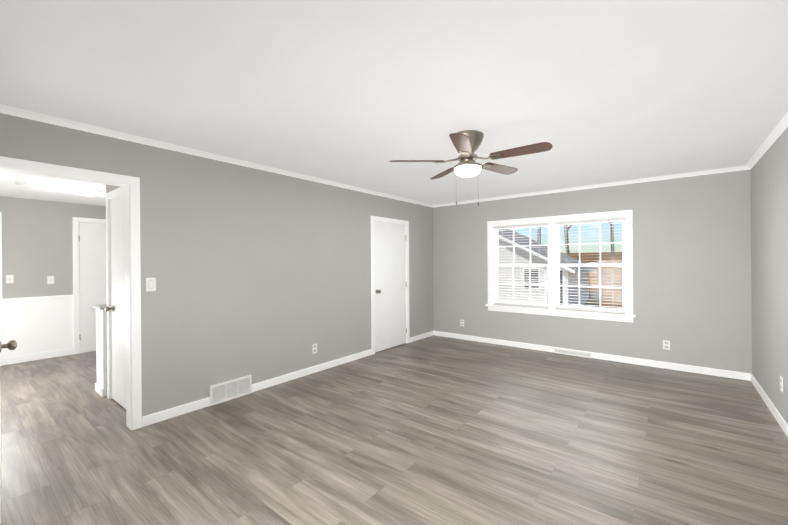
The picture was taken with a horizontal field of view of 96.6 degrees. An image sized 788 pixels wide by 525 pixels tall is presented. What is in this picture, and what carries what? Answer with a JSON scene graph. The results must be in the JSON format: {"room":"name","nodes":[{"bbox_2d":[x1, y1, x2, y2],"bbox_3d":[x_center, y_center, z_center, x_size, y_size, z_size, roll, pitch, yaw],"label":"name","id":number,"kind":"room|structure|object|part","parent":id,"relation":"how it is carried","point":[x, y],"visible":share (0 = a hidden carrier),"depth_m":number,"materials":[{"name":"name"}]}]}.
{"room":"empty bedroom","nodes":[
{"label":"empty bedroom","id":0,"kind":"room"},
{"bbox_2d":[0,196,105,298],"bbox_3d":[-5.247,0.191,5.097,0.120,2.440,4.240,0,0,38],"label":"wall","id":1,"kind":"structure","parent":0,"point":[37,246],"depth_m":5.10,"materials":[{"name":"grey paint"}]},
{"bbox_2d":[6,275,13,282],"bbox_3d":[-5.335,0.231,4.874,0.018,0.116,0.072,0,0,38],"label":"light switch","id":2,"kind":"object","parent":1,"relation":"attached to","point":[9,278],"visible":1,"depth_m":4.88,"materials":[{"name":"white plastic"}]},
{"bbox_2d":[3,294,95,364],"bbox_3d":[-5.184,0.953,5.052,0.028,0.915,4.000,0,0,38],"label":"wainscoting","id":3,"kind":"structure","parent":1,"relation":"attached to","point":[38,328],"depth_m":5.08,"materials":[{"name":"white wood"}]},
{"bbox_2d":[47,276,53,283],"bbox_3d":[-5.081,0.259,5.195,0.018,0.116,0.072,0,0,38],"label":"light switch","id":4,"kind":"object","parent":1,"relation":"attached to","point":[50,279],"visible":1,"depth_m":5.20,"materials":[{"name":"white plastic"}]},
{"bbox_2d":[0,212,105,365],"bbox_3d":[-5.175,0.357,5.063,0.034,2.105,2.635,0,0,38],"label":"trim","id":5,"kind":"structure","parent":1,"relation":"attached to","point":[76,308],"depth_m":5.39,"materials":[{"name":"white wood"}]},
{"bbox_2d":[79,222,106,352],"bbox_3d":[-4.613,0.384,5.713,0.086,2.018,0.768,0,0,38],"label":"door","id":6,"kind":"structure","parent":1,"relation":"in","point":[92,263],"depth_m":5.54,"materials":[{"name":"white wood"}]},
{"bbox_2d":[0,171,105,205],"bbox_3d":[-3.806,-1.029,3.948,3.580,0.220,4.000,0,0,38],"label":"ceiling","id":7,"kind":"structure","parent":0,"point":[44,188],"depth_m":4.38,"materials":[{"name":"white paint"}]},
{"bbox_2d":[15,181,30,185],"bbox_3d":[-4.239,-0.901,4.011,0.120,0.030,0.120,0,0,38],"label":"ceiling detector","id":8,"kind":"object","parent":7,"relation":"attached to","point":[22,183],"visible":1,"depth_m":3.99,"materials":[{"name":"white plastic"}]},
{"bbox_2d":[73,188,100,195],"bbox_3d":[-3.892,-0.885,4.450,0.270,0.068,0.270,0,0,38],"label":"hall ceiling light","id":9,"kind":"object","parent":7,"relation":"attached to","point":[87,191],"visible":1,"depth_m":4.38,"materials":[{"name":"white glass"}]},
{"bbox_2d":[106,185,119,192],"bbox_3d":[-2.572,0.232,3.401,0.980,2.320,0.120,0,0,38],"label":"wall","id":10,"kind":"structure","parent":0,"point":[109,188],"depth_m":3.55,"materials":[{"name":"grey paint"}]},
{"bbox_2d":[105,195,125,408],"bbox_3d":[-2.622,0.373,3.352,0.694,2.015,0.102,0,0,38],"label":"door","id":11,"kind":"structure","parent":10,"relation":"in","point":[117,308],"depth_m":3.43,"materials":[{"name":"white wood"}]},
{"bbox_2d":[106,187,124,398],"bbox_3d":[-2.584,0.341,3.401,0.846,2.103,0.136,0,0,38],"label":"trim","id":12,"kind":"structure","parent":10,"relation":"attached to","point":[115,193],"depth_m":3.58,"materials":[{"name":"white wood"}]},
{"bbox_2d":[0,113,432,416],"bbox_3d":[-1.177,0.161,4.277,0.120,2.440,6.407,0,0,38],"label":"wall","id":13,"kind":"structure","parent":0,"point":[259,275],"depth_m":3.62,"materials":[{"name":"grey paint"}]},
{"bbox_2d":[0,340,16,523],"bbox_3d":[-2.381,0.373,2.067,0.738,2.014,0.168,0,0,38],"label":"entry door","id":14,"kind":"structure","parent":13,"relation":"in","point":[11,345],"depth_m":1.90,"materials":[{"name":"silver metal"}]},
{"bbox_2d":[0,156,141,429],"bbox_3d":[-2.480,0.341,2.630,0.152,2.103,0.941,0,0,38],"label":"trim","id":15,"kind":"structure","parent":13,"relation":"attached to","point":[130,185],"depth_m":2.91,"materials":[{"name":"white wood"}]},
{"bbox_2d":[146,278,155,290],"bbox_3d":[-2.090,0.189,3.019,0.010,0.116,0.072,0,0,38],"label":"light switch","id":16,"kind":"object","parent":13,"relation":"attached to","point":[150,284],"visible":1,"depth_m":3.02,"materials":[{"name":"white plastic"}]},
{"bbox_2d":[142,397,209,426],"bbox_3d":[-1.954,1.345,3.178,0.014,0.085,0.555,0,0,38],"label":"baseboard","id":17,"kind":"structure","parent":13,"relation":"attached to","point":[150,419],"depth_m":3.15,"materials":[{"name":"white wood"}]},
{"bbox_2d":[0,104,431,206],"bbox_3d":[-1.147,-1.037,4.194,0.045,0.045,6.087,0,0,38],"label":"crown molding","id":18,"kind":"structure","parent":13,"relation":"attached to","point":[4,109],"depth_m":3.11,"materials":[{"name":"white wood"}]},
{"bbox_2d":[209,375,251,405],"bbox_3d":[-1.648,1.290,3.560,0.020,0.190,0.425,0,0,38],"label":"air vent","id":19,"kind":"object","parent":13,"relation":"in","point":[228,390],"visible":1,"depth_m":3.55,"materials":[{"name":"white plastic"}]},
{"bbox_2d":[252,349,371,391],"bbox_3d":[-0.922,1.336,4.482,0.014,0.085,1.920,0,0,38],"label":"baseboard","id":20,"kind":"structure","parent":13,"relation":"attached to","point":[258,386],"depth_m":4.29,"materials":[{"name":"white wood"}]},
{"bbox_2d":[312,343,316,353],"bbox_3d":[-0.992,1.079,4.400,0.008,0.116,0.072,0,0,38],"label":"electrical outlet","id":21,"kind":"object","parent":13,"relation":"attached to","point":[314,348],"visible":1,"depth_m":4.39,"materials":[{"name":"white plastic"}]},
{"bbox_2d":[370,216,409,354],"bbox_3d":[-0.089,0.335,5.638,0.136,2.073,0.956,0,0,38],"label":"trim","id":22,"kind":"structure","parent":13,"relation":"attached to","point":[387,220],"depth_m":5.39,"materials":[{"name":"white wood"}]},
{"bbox_2d":[374,221,406,351],"bbox_3d":[-0.037,0.366,5.601,0.102,1.985,0.811,0,0,38],"label":"closet door","id":23,"kind":"structure","parent":13,"relation":"in","point":[390,282],"depth_m":5.59,"materials":[{"name":"white wood"}]},
{"bbox_2d":[410,331,433,342],"bbox_3d":[0.494,1.324,6.271,0.014,0.085,0.765,0,0,38],"label":"baseboard","id":24,"kind":"structure","parent":13,"relation":"attached to","point":[428,334],"depth_m":6.25,"materials":[{"name":"white wood"}]},
{"bbox_2d":[0,335,787,524],"bbox_3d":[-1.164,1.411,3.765,8.164,0.060,7.207,0,0,38],"label":"floor","id":25,"kind":"structure","parent":0,"point":[435,430],"depth_m":2.59,"materials":[{"name":"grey wood"}]},
{"bbox_2d":[92,304,106,396],"bbox_3d":[-2.775,0.925,4.191,0.325,0.935,1.210,0,0,38],"label":"wall","id":26,"kind":"structure","parent":25,"relation":"on","point":[101,352],"depth_m":3.68,"materials":[{"name":"white paint"}]},
{"bbox_2d":[0,0,787,204],"bbox_3d":[0.516,-1.121,2.928,4.464,0.100,6.407,0,0,38],"label":"ceiling","id":27,"kind":"structure","parent":0,"point":[359,93],"depth_m":2.07,"materials":[{"name":"white paint"}]},
{"bbox_2d":[389,130,552,205],"bbox_3d":[0.667,-0.776,2.946,1.233,0.591,1.270,0,0,38],"label":"ceiling fan","id":28,"kind":"object","parent":27,"relation":"hanging from","point":[466,143],"visible":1,"depth_m":2.86,"materials":[{"name":"silver metal"}]},
{"bbox_3d":[0.244,-0.859,2.958,0.483,0.048,0.402,0,0,38],"label":"blade","id":29,"kind":"part","parent":28,"relation":"part of","materials":[{"name":"brown wood"}]},
{"bbox_3d":[0.509,-0.861,3.330,0.509,0.048,0.363,0,0,38],"label":"blade","id":30,"kind":"part","parent":28,"relation":"part of","materials":[{"name":"brown wood"}]},
{"bbox_3d":[0.528,-0.861,2.604,0.262,0.048,0.563,0,0,38],"label":"blade","id":31,"kind":"part","parent":28,"relation":"part of","materials":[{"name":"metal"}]},
{"bbox_3d":[0.624,-0.761,2.968,0.228,0.074,0.228,0,0,38],"label":"lamp shade","id":32,"kind":"part","parent":28,"relation":"part of","materials":[{"name":"white glass"}]},
{"bbox_3d":[0.623,-0.934,2.968,0.268,0.276,0.268,0,0,38],"label":"motor","id":33,"kind":"part","parent":28,"relation":"part of","materials":[{"name":"silver metal"}]},
{"bbox_3d":[0.934,-0.864,3.177,0.217,0.048,0.576,0,0,38],"label":"blade","id":34,"kind":"part","parent":28,"relation":"part of","materials":[{"name":"brown wood"}]},
{"bbox_3d":[0.929,-0.864,2.762,0.594,0.048,0.138,0,0,38],"label":"blade","id":35,"kind":"part","parent":28,"relation":"part of","materials":[{"name":"brown wood"}]},
{"bbox_2d":[433,169,751,372],"bbox_3d":[2.452,0.132,5.363,4.224,2.440,0.200,0,0,38],"label":"wall","id":36,"kind":"structure","parent":0,"point":[692,299],"depth_m":4.52,"materials":[{"name":"grey paint"}]},
{"bbox_2d":[485,210,635,322],"bbox_3d":[2.425,0.052,5.348,2.080,1.500,0.255,0,0,38],"label":"window","id":37,"kind":"structure","parent":36,"relation":"in","point":[628,315],"depth_m":5.26,"materials":[{"name":"white wood"}]},
{"bbox_2d":[493,223,547,307],"bbox_3d":[2.014,0.050,5.613,0.865,1.290,0.066,0,0,38],"label":"window blinds","id":38,"kind":"object","parent":37,"relation":"attached to","point":[538,247],"visible":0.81,"depth_m":5.59,"materials":[{"name":"white plastic"}]},
{"bbox_3d":[2.442,0.038,5.370,1.846,1.278,0.080,0,0,38],"label":"window sashes","id":39,"kind":"part","parent":37,"relation":"part of","materials":[{"name":"white wood"}]},
{"bbox_2d":[555,218,624,313],"bbox_3d":[2.777,0.045,5.009,0.865,1.290,0.066,0,0,38],"label":"window blinds","id":40,"kind":"object","parent":37,"relation":"attached to","point":[585,222],"visible":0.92,"depth_m":4.99,"materials":[{"name":"white plastic"}]},
{"bbox_2d":[554,348,590,357],"bbox_3d":[2.592,1.314,5.106,0.490,0.075,0.012,0,0,38],"label":"air vent","id":41,"kind":"object","parent":36,"relation":"attached to","point":[573,352],"visible":1,"depth_m":5.10,"materials":[{"name":"white plastic"}]},
{"bbox_2d":[432,166,743,207],"bbox_3d":[2.369,-1.064,5.263,4.110,0.045,0.045,0,0,38],"label":"crown molding","id":42,"kind":"structure","parent":36,"relation":"attached to","point":[738,168],"depth_m":4.82,"materials":[{"name":"white wood"}]},
{"bbox_2d":[434,331,748,380],"bbox_3d":[2.385,1.310,5.287,4.200,0.085,0.014,0,0,38],"label":"baseboard","id":43,"kind":"structure","parent":36,"relation":"attached to","point":[645,362],"depth_m":4.71,"materials":[{"name":"white wood"}]},
{"bbox_2d":[663,340,669,349],"bbox_3d":[3.451,1.046,4.445,0.072,0.116,0.008,0,0,38],"label":"electrical outlet","id":44,"kind":"object","parent":36,"relation":"attached to","point":[666,344],"visible":1,"depth_m":4.44,"materials":[{"name":"white plastic"}]},
{"bbox_2d":[751,127,787,423],"bbox_3d":[2.228,0.138,1.581,0.120,2.440,6.407,0,0,38],"label":"wall","id":45,"kind":"structure","parent":0,"point":[769,230],"depth_m":3.18,"materials":[{"name":"grey paint"}]},
{"bbox_2d":[744,112,787,169],"bbox_3d":[2.130,-1.059,1.599,0.045,0.045,6.087,0,0,38],"label":"crown molding","id":46,"kind":"structure","parent":45,"relation":"attached to","point":[776,133],"depth_m":3.12,"materials":[{"name":"white wood"}]},
{"bbox_2d":[749,373,787,436],"bbox_3d":[2.160,1.316,1.592,0.014,0.085,6.087,0,0,38],"label":"baseboard","id":47,"kind":"structure","parent":45,"relation":"attached to","point":[780,420],"depth_m":3.17,"materials":[{"name":"white wood"}]},
{"bbox_2d":[780,376,782,391],"bbox_3d":[3.188,0.999,2.889,0.008,0.116,0.072,0,0,38],"label":"electrical outlet","id":48,"kind":"object","parent":45,"relation":"attached to","point":[781,383],"visible":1,"depth_m":2.88,"materials":[{"name":"white plastic"}]},
{"label":"outside","id":49,"kind":"structure","parent":0,"visible":0},
{"bbox_2d":[564,252,622,308],"bbox_3d":[25.632,0.397,38.044,80.000,3.900,79.780,0,0,38],"label":"ground","id":50,"kind":"structure","parent":49,"point":[607,278],"depth_m":21.67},
{"bbox_2d":[537,227,540,242],"bbox_3d":[14.426,-8.324,30.156,11.927,16.985,13.693,0,0,38],"label":"tree","id":51,"kind":"object","parent":50,"relation":"on","point":[539,229],"depth_m":30.36,"materials":[{"name":"grey plant"}]},
{"bbox_2d":[498,229,595,305],"bbox_3d":[5.078,0.175,18.366,8.800,4.191,5.750,0,0,38],"label":"house","id":52,"kind":"structure","parent":50,"relation":"on","point":[535,272],"depth_m":15.55,"materials":[{"name":"grey"}]},
{"bbox_2d":[564,225,571,255],"bbox_3d":[13.985,-7.247,25.688,13.308,15.770,7.951,0,0,38],"label":"tree","id":53,"kind":"object","parent":50,"relation":"on","point":[566,237],"depth_m":25.62,"materials":[{"name":"grey plant"}]},
{"bbox_2d":[608,222,614,255],"bbox_3d":[17.257,-8.778,33.690,9.675,16.704,9.259,0,0,38],"label":"tree","id":54,"kind":"object","parent":50,"relation":"on","point":[612,244],"depth_m":31.26,"materials":[{"name":"grey plant"}]}
]}

